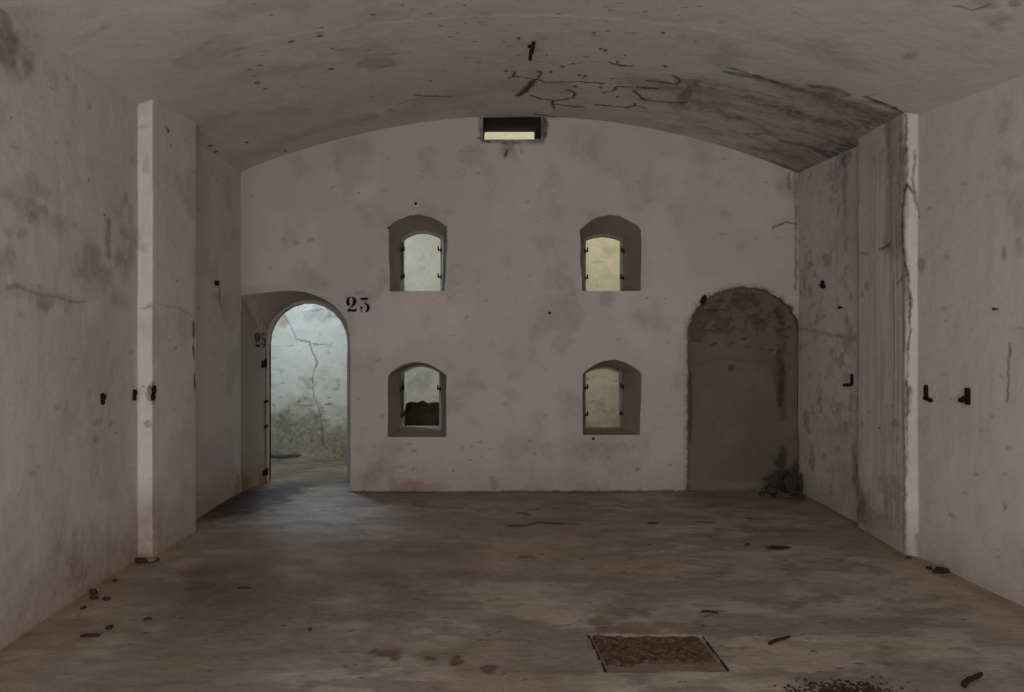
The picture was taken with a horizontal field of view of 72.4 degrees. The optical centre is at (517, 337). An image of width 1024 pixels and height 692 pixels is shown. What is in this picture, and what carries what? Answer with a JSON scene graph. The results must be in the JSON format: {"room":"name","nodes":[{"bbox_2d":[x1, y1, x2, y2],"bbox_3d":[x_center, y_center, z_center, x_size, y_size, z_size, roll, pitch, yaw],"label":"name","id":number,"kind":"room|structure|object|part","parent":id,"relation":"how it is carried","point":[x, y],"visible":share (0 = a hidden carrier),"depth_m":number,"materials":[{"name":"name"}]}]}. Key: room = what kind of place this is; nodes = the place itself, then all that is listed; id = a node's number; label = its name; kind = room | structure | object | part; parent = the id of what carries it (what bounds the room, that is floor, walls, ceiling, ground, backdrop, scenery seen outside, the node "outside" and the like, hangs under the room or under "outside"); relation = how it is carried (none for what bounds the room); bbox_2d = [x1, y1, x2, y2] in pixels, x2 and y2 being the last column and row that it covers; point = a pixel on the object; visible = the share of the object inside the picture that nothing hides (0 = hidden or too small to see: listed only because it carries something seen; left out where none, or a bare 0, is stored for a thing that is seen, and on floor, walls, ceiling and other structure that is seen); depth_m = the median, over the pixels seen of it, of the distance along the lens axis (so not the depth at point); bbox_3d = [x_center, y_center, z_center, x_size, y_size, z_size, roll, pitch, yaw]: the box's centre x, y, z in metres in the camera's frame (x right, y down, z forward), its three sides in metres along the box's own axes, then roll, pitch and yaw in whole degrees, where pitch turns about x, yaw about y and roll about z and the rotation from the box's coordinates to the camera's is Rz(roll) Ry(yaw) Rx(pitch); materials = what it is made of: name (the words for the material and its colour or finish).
{"room":"fort casemate","nodes":[
{"label":"fort casemate","id":0,"kind":"room"},
{"bbox_2d":[0,8,240,649],"bbox_3d":[-2.483,-0.250,2.673,0.176,3.500,8.345,0,0,-2],"label":"wall","id":1,"kind":"structure","parent":0,"point":[118,229],"depth_m":4.31,"materials":[{"name":"white paint"}]},
{"bbox_2d":[100,393,105,404],"bbox_3d":[-2.545,0.375,4.299,0.025,0.072,0.036,0,0,0],"label":"stub","id":2,"kind":"object","parent":1,"relation":"attached to","point":[102,396],"visible":1,"depth_m":4.29,"materials":[{"name":"black metal"}]},
{"bbox_2d":[133,389,136,400],"bbox_3d":[-2.576,0.384,4.715,0.025,0.077,0.037,0,0,0],"label":"stub","id":3,"kind":"object","parent":1,"relation":"attached to","point":[134,390],"visible":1,"depth_m":4.71,"materials":[{"name":"black metal"}]},
{"bbox_2d":[151,385,156,400],"bbox_3d":[-2.497,0.378,4.795,0.014,0.103,0.060,0,0,0],"label":"stub","id":4,"kind":"object","parent":1,"relation":"attached to","point":[153,388],"visible":1,"depth_m":4.78,"materials":[{"name":"black metal"}]},
{"bbox_3d":[-2.497,0.355,4.801,0.014,0.055,0.045,0,6,0],"label":"plate","id":5,"kind":"part","parent":4,"relation":"part of","materials":[{"name":"metal"}]},
{"bbox_2d":[214,280,221,305],"bbox_3d":[-2.665,-0.398,6.226,0.040,0.226,0.081,0,0,0],"label":"nail","id":6,"kind":"object","parent":1,"relation":"hanging from","point":[216,282],"visible":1,"depth_m":6.20,"materials":[{"name":"metal"}]},
{"bbox_2d":[271,132,619,459],"bbox_3d":[-0.650,-0.700,8.769,7.700,4.400,0.362,0,0,0],"label":"wall","id":7,"kind":"structure","parent":0,"point":[309,343],"depth_m":8.60,"materials":[{"name":"white paint"}]},
{"bbox_2d":[0,460,1023,691],"bbox_3d":[-0.650,1.505,3.525,7.900,0.019,10.250,0,0,0],"label":"floor","id":8,"kind":"structure","parent":0,"point":[440,591],"depth_m":3.90,"materials":[{"name":"concrete"}]},
{"bbox_2d":[80,633,100,636],"bbox_3d":[-2.151,1.494,3.518,0.107,0.014,0.037,0,0,0],"label":"flake","id":9,"kind":"object","parent":8,"relation":"on","point":[85,634],"visible":1,"depth_m":3.51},
{"bbox_2d":[89,589,98,593],"bbox_3d":[-2.492,1.486,4.109,0.055,0.029,0.036,0,0,0],"label":"clod","id":10,"kind":"object","parent":8,"relation":"on","point":[91,591],"visible":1,"depth_m":4.10,"materials":[{"name":"brown soil"}]},
{"bbox_2d":[89,595,98,599],"bbox_3d":[-2.436,1.489,4.021,0.054,0.023,0.029,0,0,-16],"label":"clod","id":11,"kind":"object","parent":8,"relation":"on","point":[93,597],"visible":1,"depth_m":4.01,"materials":[{"name":"brown soil"}]},
{"bbox_2d":[105,624,113,629],"bbox_3d":[-2.108,1.490,3.608,0.036,0.021,0.043,0,0,0],"label":"flake","id":12,"kind":"object","parent":8,"relation":"on","point":[108,627],"visible":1,"depth_m":3.60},
{"bbox_2d":[135,557,147,563],"bbox_3d":[-2.512,1.480,4.665,0.083,0.041,0.041,0,0,0],"label":"clod","id":13,"kind":"object","parent":8,"relation":"on","point":[139,560],"visible":1,"depth_m":4.65,"materials":[{"name":"brown soil"}]},
{"bbox_2d":[587,635,729,671],"bbox_3d":[0.653,1.520,3.355,0.607,0.045,0.426,0,0,0],"label":"floor hatch","id":14,"kind":"object","parent":8,"relation":"in","point":[629,651],"visible":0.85,"depth_m":3.37,"materials":[{"name":"brown metal"}]},
{"bbox_3d":[0.375,1.515,3.342,0.012,0.030,0.400,0,0,-6],"label":"frame","id":15,"kind":"part","parent":14,"relation":"part of","materials":[{"name":"black metal"}]},
{"bbox_3d":[0.942,1.515,3.343,0.007,0.030,0.361,0,0,-4],"label":"frame","id":16,"kind":"part","parent":14,"relation":"part of","materials":[{"name":"black metal"}]},
{"bbox_2d":[701,610,717,612],"bbox_3d":[1.046,1.493,3.817,0.089,0.014,0.023,0,0,11],"label":"stick","id":17,"kind":"object","parent":8,"relation":"on","point":[702,611],"visible":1,"depth_m":3.82,"materials":[{"name":"brown wood"}]},
{"bbox_2d":[765,485,777,494],"bbox_3d":[2.431,1.457,6.721,0.122,0.091,0.090,0,0,0],"label":"rubble stone","id":18,"kind":"object","parent":8,"relation":"on","point":[770,490],"visible":0.99,"depth_m":6.69,"materials":[{"name":"grey stone"}]},
{"bbox_2d":[768,636,789,644],"bbox_3d":[1.288,1.491,3.456,0.147,0.019,0.024,0,0,-32],"label":"stick","id":19,"kind":"object","parent":8,"relation":"on","point":[770,642],"visible":1,"depth_m":3.45,"materials":[{"name":"brown wood"}]},
{"bbox_2d":[766,545,791,548],"bbox_3d":[1.860,1.491,4.987,0.188,0.018,0.064,0,0,0],"label":"flake","id":20,"kind":"object","parent":8,"relation":"on","point":[771,546],"visible":1,"depth_m":4.97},
{"bbox_2d":[777,492,790,498],"bbox_3d":[2.499,1.475,6.558,0.130,0.054,0.091,0,0,0],"label":"rubble stone","id":21,"kind":"object","parent":8,"relation":"on","point":[780,495],"visible":1,"depth_m":6.54,"materials":[{"name":"grey stone"}]},
{"bbox_2d":[782,474,797,495],"bbox_3d":[2.602,1.403,6.702,0.145,0.205,0.142,0,0,0],"label":"rubble stone","id":22,"kind":"object","parent":8,"relation":"on","point":[789,484],"visible":0.87,"depth_m":6.66,"materials":[{"name":"grey stone"}]},
{"bbox_2d":[795,494,804,499],"bbox_3d":[2.627,1.478,6.523,0.083,0.048,0.084,0,0,-44],"label":"rubble stone","id":23,"kind":"object","parent":8,"relation":"on","point":[797,496],"visible":1,"depth_m":6.50,"materials":[{"name":"stone"}]},
{"bbox_2d":[773,676,916,691],"bbox_3d":[1.362,1.498,3.021,0.683,0.008,0.154,0,0,0],"label":"debris","id":24,"kind":"object","parent":8,"relation":"on","point":[843,689],"visible":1,"depth_m":3.00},
{"bbox_2d":[932,567,950,573],"bbox_3d":[2.700,1.483,4.470,0.109,0.036,0.060,0,0,0],"label":"clod","id":25,"kind":"object","parent":8,"relation":"on","point":[940,570],"visible":1,"depth_m":4.45,"materials":[{"name":"brown soil"}]},
{"bbox_2d":[961,672,982,687],"bbox_3d":[1.976,1.486,3.051,0.165,0.027,0.030,0,0,-36],"label":"stick","id":26,"kind":"object","parent":8,"relation":"on","point":[969,679],"visible":1,"depth_m":3.04,"materials":[{"name":"brown wood"}]},
{"bbox_2d":[0,0,1023,173],"bbox_3d":[0.000,-1.727,2.630,6.100,0.882,8.460,0,0,0],"label":"ceiling","id":27,"kind":"structure","parent":0,"point":[793,85],"depth_m":4.75,"materials":[{"name":"paint"}]},
{"bbox_2d":[527,41,535,60],"bbox_3d":[0.097,-2.040,4.967,0.060,0.148,0.030,0,0,0],"label":"bracket","id":28,"kind":"object","parent":27,"relation":"attached to","point":[532,46],"visible":1,"depth_m":4.96,"materials":[{"name":"metal"}]},
{"bbox_2d":[240,117,798,491],"bbox_3d":[0.015,-0.380,6.841,5.510,3.760,0.026,0,0,0],"label":"wall","id":29,"kind":"structure","parent":0,"point":[712,218],"depth_m":6.84,"materials":[{"name":"white paint"}]},
{"bbox_2d":[241,291,349,490],"bbox_3d":[-2.172,0.518,7.115,1.066,1.963,0.550,0,0,0],"label":"door frame","id":30,"kind":"structure","parent":29,"relation":"in","point":[260,312],"depth_m":7.10,"materials":[{"name":"paint"}]},
{"bbox_2d":[255,333,265,346],"bbox_3d":[-2.642,0.020,7.182,0.002,0.154,0.215,0,0,8],"label":"stencilled number","id":31,"kind":"object","parent":30,"relation":"attached to","point":[256,333],"visible":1,"depth_m":7.16,"materials":[{"name":"paint"}]},
{"bbox_2d":[346,297,369,311],"bbox_3d":[-1.558,-0.327,6.817,0.229,0.152,0.002,0,0,0],"label":"stencilled number","id":32,"kind":"object","parent":29,"relation":"attached to","point":[354,299],"visible":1,"depth_m":6.82,"materials":[{"name":"black paint"}]},
{"bbox_2d":[388,362,446,436],"bbox_3d":[-0.985,0.601,7.117,0.617,0.768,0.547,0,0,0],"label":"window","id":33,"kind":"structure","parent":29,"relation":"in","point":[396,378],"depth_m":7.08,"materials":[{"name":"paint"}]},
{"bbox_2d":[389,214,447,291],"bbox_3d":[-0.981,-0.837,7.117,0.602,0.791,0.547,0,0,0],"label":"window","id":34,"kind":"structure","parent":29,"relation":"in","point":[404,228],"depth_m":7.08,"materials":[{"name":"paint"}]},
{"bbox_2d":[483,117,540,138],"bbox_3d":[-0.059,-2.068,7.117,0.607,0.292,0.547,0,0,0],"label":"window","id":35,"kind":"structure","parent":29,"relation":"in","point":[491,124],"depth_m":7.12,"materials":[{"name":"paint"}]},
{"bbox_2d":[580,215,641,290],"bbox_3d":[0.905,-0.832,7.117,0.643,0.780,0.547,0,0,0],"label":"window","id":36,"kind":"structure","parent":29,"relation":"in","point":[616,227],"depth_m":7.06,"materials":[{"name":"paint"}]},
{"bbox_2d":[582,360,641,434],"bbox_3d":[0.915,0.579,7.117,0.608,0.772,0.547,0,0,0],"label":"window","id":37,"kind":"structure","parent":29,"relation":"in","point":[630,377],"depth_m":7.07,"materials":[{"name":"paint"}]},
{"bbox_2d":[699,295,706,303],"bbox_3d":[1.808,-0.375,6.821,0.074,0.094,0.038,0,0,0],"label":"stub","id":38,"kind":"object","parent":29,"relation":"attached to","point":[704,297],"visible":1,"depth_m":6.81,"materials":[{"name":"black metal"}]},
{"bbox_2d":[687,288,798,490],"bbox_3d":[2.190,0.479,6.878,1.180,2.078,0.073,0,0,0],"label":"bricked-up doorway","id":39,"kind":"structure","parent":29,"relation":"in","point":[742,393],"depth_m":6.89,"materials":[{"name":"beige paint"}]},
{"bbox_2d":[798,75,1023,605],"bbox_3d":[2.823,-0.250,2.670,0.142,3.500,8.342,0,0,-2],"label":"wall","id":40,"kind":"structure","parent":0,"point":[915,230],"depth_m":4.74,"materials":[{"name":"white paint"}]},
{"bbox_2d":[819,280,825,288],"bbox_3d":[2.724,-0.480,6.268,0.053,0.077,0.058,0,0,0],"label":"stub","id":41,"kind":"object","parent":40,"relation":"attached to","point":[822,285],"visible":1,"depth_m":6.25,"materials":[{"name":"black metal"}]},
{"bbox_2d":[842,374,852,386],"bbox_3d":[2.726,0.348,5.784,0.075,0.107,0.054,0,0,0],"label":"wall hook","id":42,"kind":"object","parent":40,"relation":"attached to","point":[851,375],"visible":1,"depth_m":5.77,"materials":[{"name":"metal"}]},
{"bbox_2d":[923,385,932,401],"bbox_3d":[2.732,0.370,4.667,0.034,0.110,0.109,0,0,0],"label":"wall hook","id":43,"kind":"object","parent":40,"relation":"attached to","point":[926,398],"visible":1,"depth_m":4.68,"materials":[{"name":"metal"}]},
{"bbox_3d":[2.741,0.363,4.703,0.016,0.095,0.038,0,0,0],"label":"plate","id":44,"kind":"part","parent":43,"relation":"part of","materials":[{"name":"metal"}]},
{"bbox_2d":[958,388,970,404],"bbox_3d":[2.759,0.360,4.332,0.054,0.105,0.056,0,0,0],"label":"wall hook","id":45,"kind":"object","parent":40,"relation":"attached to","point":[966,398],"visible":1,"depth_m":4.32,"materials":[{"name":"metal"}]},
{"bbox_3d":[2.777,0.360,4.326,0.016,0.105,0.045,0,0,0],"label":"plate","id":46,"kind":"part","parent":45,"relation":"part of","materials":[{"name":"metal"}]}
]}

